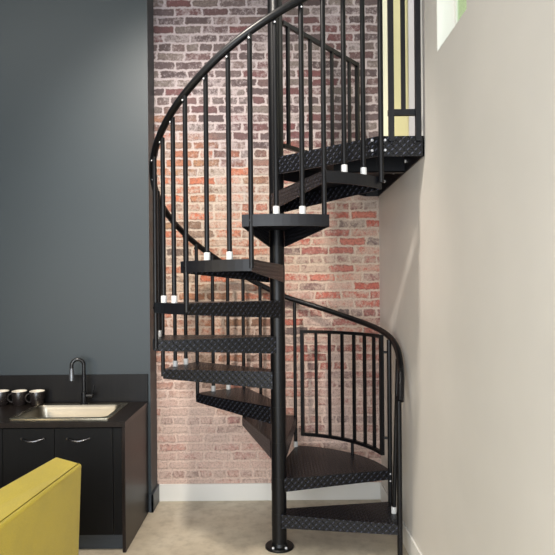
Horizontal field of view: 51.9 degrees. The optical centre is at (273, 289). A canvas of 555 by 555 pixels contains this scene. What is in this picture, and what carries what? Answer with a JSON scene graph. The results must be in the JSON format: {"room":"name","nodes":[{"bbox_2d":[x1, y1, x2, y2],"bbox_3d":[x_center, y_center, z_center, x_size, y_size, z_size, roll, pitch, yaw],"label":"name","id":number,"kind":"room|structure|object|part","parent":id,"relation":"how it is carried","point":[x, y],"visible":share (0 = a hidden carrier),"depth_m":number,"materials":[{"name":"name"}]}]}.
{"room":"loft living room","nodes":[
{"label":"loft living room","id":0,"kind":"room"},
{"bbox_2d":[0,0,156,493],"bbox_3d":[-2.534,-0.552,4.252,3.293,4.300,0.364,-1,0,0],"label":"wall","id":1,"kind":"structure","parent":0,"point":[77,76],"depth_m":4.07,"materials":[{"name":"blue paint"}]},
{"bbox_2d":[0,374,147,402],"bbox_3d":[-1.606,0.702,4.061,1.427,0.194,0.018,-1,0,0],"label":"backsplash","id":2,"kind":"structure","parent":1,"relation":"attached to","point":[108,387],"depth_m":4.05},
{"bbox_2d":[149,484,158,512],"bbox_3d":[-0.868,1.520,4.170,0.029,0.128,0.228,-1,0,0],"label":"baseboard","id":3,"kind":"structure","parent":1,"relation":"attached to","point":[154,497],"depth_m":4.10,"materials":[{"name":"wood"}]},
{"bbox_2d":[78,499,408,554],"bbox_3d":[-1.614,1.640,1.400,5.095,0.100,6.200,-1,0,0],"label":"floor","id":4,"kind":"structure","parent":0,"point":[174,527],"depth_m":3.67,"materials":[{"name":"concrete"}]},
{"bbox_2d":[0,458,80,554],"bbox_3d":[-1.409,1.194,1.884,1.012,0.790,1.668,-1,0,0],"label":"sofa","id":5,"kind":"object","parent":4,"relation":"on","point":[40,509],"visible":1,"depth_m":2.37,"materials":[{"name":"yellow fabric"}]},
{"bbox_2d":[0,406,148,552],"bbox_3d":[-1.603,1.210,3.735,1.423,0.760,0.668,-1,0,0],"label":"base cabinet","id":6,"kind":"object","parent":4,"relation":"on","point":[114,495],"visible":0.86,"depth_m":3.44,"materials":[{"name":"black wood"}]},
{"bbox_3d":[-1.790,1.162,3.449,0.318,0.644,0.018,0,0,0],"label":"door","id":7,"kind":"part","parent":6,"relation":"part of","materials":[{"name":"black wood"}]},
{"bbox_3d":[-1.474,1.159,3.449,0.310,0.644,0.018,0,0,0],"label":"door","id":8,"kind":"part","parent":6,"relation":"part of","materials":[{"name":"black wood"}]},
{"bbox_3d":[-1.448,0.901,3.421,0.146,0.025,0.038,0,0,0],"label":"handle","id":9,"kind":"part","parent":6,"relation":"part of","materials":[{"name":"silver metal"}]},
{"bbox_2d":[0,402,147,427],"bbox_3d":[-1.605,0.815,3.749,1.427,0.030,0.639,-1,0,0],"label":"countertop","id":10,"kind":"structure","parent":6,"relation":"on","point":[129,412],"depth_m":3.49,"materials":[{"name":"black stone"}]},
{"bbox_2d":[0,390,8,405],"bbox_3d":[-1.902,0.753,3.975,0.102,0.099,0.116,-1,0,43],"label":"mug","id":11,"kind":"object","parent":10,"relation":"on","point":[3,393],"visible":0.93,"depth_m":3.95,"materials":[{"name":"ceramic"}]},
{"bbox_2d":[7,390,26,405],"bbox_3d":[-1.776,0.751,3.978,0.116,0.099,0.102,0,0,22],"label":"mug","id":12,"kind":"object","parent":10,"relation":"on","point":[18,396],"visible":0.99,"depth_m":3.94,"materials":[{"name":"ceramic"}]},
{"bbox_2d":[25,389,44,405],"bbox_3d":[-1.647,0.750,3.964,0.102,0.099,0.116,0,0,33],"label":"mug","id":13,"kind":"object","parent":10,"relation":"on","point":[37,397],"visible":1,"depth_m":3.94,"materials":[{"name":"ceramic"}]},
{"bbox_2d":[9,402,128,419],"bbox_3d":[-1.322,0.879,3.756,0.628,0.178,0.488,-1,0,0],"label":"sink","id":14,"kind":"object","parent":10,"relation":"in","point":[46,411],"visible":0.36,"depth_m":3.92,"materials":[{"name":"metal"}]},
{"bbox_2d":[17,405,120,417],"bbox_3d":[-1.322,0.879,3.733,0.568,0.177,0.383,0,0,0],"label":"basin","id":15,"kind":"object","parent":14,"relation":"in","point":[37,411],"depth_m":3.92,"materials":[{"name":"metal"}]},
{"bbox_2d":[69,358,94,404],"bbox_3d":[-1.325,0.629,3.960,0.173,0.322,0.054,-1,0,-11],"label":"faucet","id":16,"kind":"object","parent":10,"relation":"on","point":[84,395],"visible":1,"depth_m":3.95,"materials":[{"name":"black metal"}]},
{"bbox_3d":[-1.353,0.594,3.950,0.105,0.253,0.025,0,0,-18],"label":"spout","id":17,"kind":"part","parent":16,"relation":"part of","materials":[{"name":"black metal"}]},
{"bbox_3d":[-1.267,0.703,3.962,0.059,0.089,0.026,0,0,0],"label":"lever","id":18,"kind":"part","parent":16,"relation":"part of","materials":[{"name":"black metal"}]},
{"bbox_3d":[-1.173,0.899,3.421,0.146,0.025,0.038,0,0,0],"label":"handle","id":19,"kind":"part","parent":6,"relation":"part of","materials":[{"name":"silver metal"}]},
{"bbox_3d":[-1.142,1.156,3.449,0.350,0.644,0.018,0,0,0],"label":"door","id":20,"kind":"part","parent":6,"relation":"part of","materials":[{"name":"black wood"}]},
{"bbox_3d":[-0.902,1.204,3.755,0.020,0.760,0.629,0,0,0],"label":"panel","id":21,"kind":"part","parent":6,"relation":"part of","materials":[{"name":"black wood"}]},
{"bbox_2d":[149,0,423,554],"bbox_3d":[0.025,-0.374,3.503,1.531,3.900,1.530,-1,0,0],"label":"spiral staircase","id":22,"kind":"structure","parent":4,"relation":"on","point":[365,166],"depth_m":3.38,"materials":[{"name":"black metal"}]},
{"bbox_3d":[0.018,-0.528,3.500,1.520,2.367,1.525,0,0,0],"label":"handrail","id":23,"kind":"part","parent":22,"relation":"part of","materials":[{"name":"black metal"}]},
{"bbox_3d":[0.038,1.559,3.500,0.176,0.034,0.176,0,0,0],"label":"plate","id":24,"kind":"part","parent":22,"relation":"part of","materials":[{"name":"black paint"}]},
{"bbox_3d":[0.486,0.673,3.934,0.124,0.769,0.730,0,0,-44],"label":"guard panel","id":25,"kind":"part","parent":22,"relation":"part of","materials":[{"name":"black paint"}]},
{"bbox_3d":[0.729,1.090,3.298,0.052,0.959,0.052,0,0,0],"label":"newel post","id":26,"kind":"part","parent":22,"relation":"part of","materials":[{"name":"black metal"}]},
{"bbox_2d":[153,0,421,483],"bbox_3d":[0.669,-0.580,4.359,3.300,4.300,0.150,-1,0,0],"label":"wall","id":27,"kind":"structure","parent":0,"point":[336,267],"depth_m":4.28,"materials":[{"name":"brick"}]},
{"bbox_2d":[159,482,381,500],"bbox_3d":[-0.021,1.512,4.277,1.667,0.128,0.014,-1,0,0],"label":"baseboard","id":28,"kind":"structure","parent":27,"relation":"attached to","point":[367,490],"depth_m":4.27,"materials":[{"name":"white paint"}]},
{"bbox_2d":[408,0,414,135],"bbox_3d":[1.038,-1.771,4.344,0.043,1.925,0.120,-1,0,0],"label":"trim","id":29,"kind":"structure","parent":27,"relation":"attached to","point":[411,82],"depth_m":4.28,"materials":[{"name":"white paint"}]},
{"bbox_2d":[459,0,466,18],"bbox_3d":[1.598,-1.675,2.955,1.424,2.125,0.100,-1,0,0],"label":"wall","id":30,"kind":"structure","parent":0,"point":[462,3],"depth_m":2.90,"materials":[{"name":"paint"}]},
{"bbox_2d":[421,0,422,135],"bbox_3d":[0.835,-1.619,3.026,0.108,1.625,0.010,-1,0,0],"label":"trim","id":31,"kind":"structure","parent":30,"relation":"attached to","point":[421,0],"depth_m":3.02,"materials":[{"name":"white paint"}]},
{"bbox_2d":[379,0,554,554],"bbox_3d":[0.845,-0.581,1.292,0.100,4.300,5.984,-1,0,0],"label":"wall","id":32,"kind":"structure","parent":0,"point":[467,232],"depth_m":2.21,"materials":[{"name":"beige paint"}]},
{"bbox_2d":[380,483,421,554],"bbox_3d":[0.807,1.505,1.285,0.012,0.128,5.970,-1,0,0],"label":"baseboard","id":33,"kind":"structure","parent":32,"relation":"attached to","point":[409,543],"depth_m":3.43,"materials":[{"name":"white paint"}]},
{"bbox_2d":[437,0,466,51],"bbox_3d":[0.836,-1.664,2.540,0.099,1.035,0.420,-1,0,0],"label":"window","id":34,"kind":"structure","parent":32,"relation":"in","point":[447,10],"depth_m":2.75,"materials":[{"name":"white glass"}]}
]}

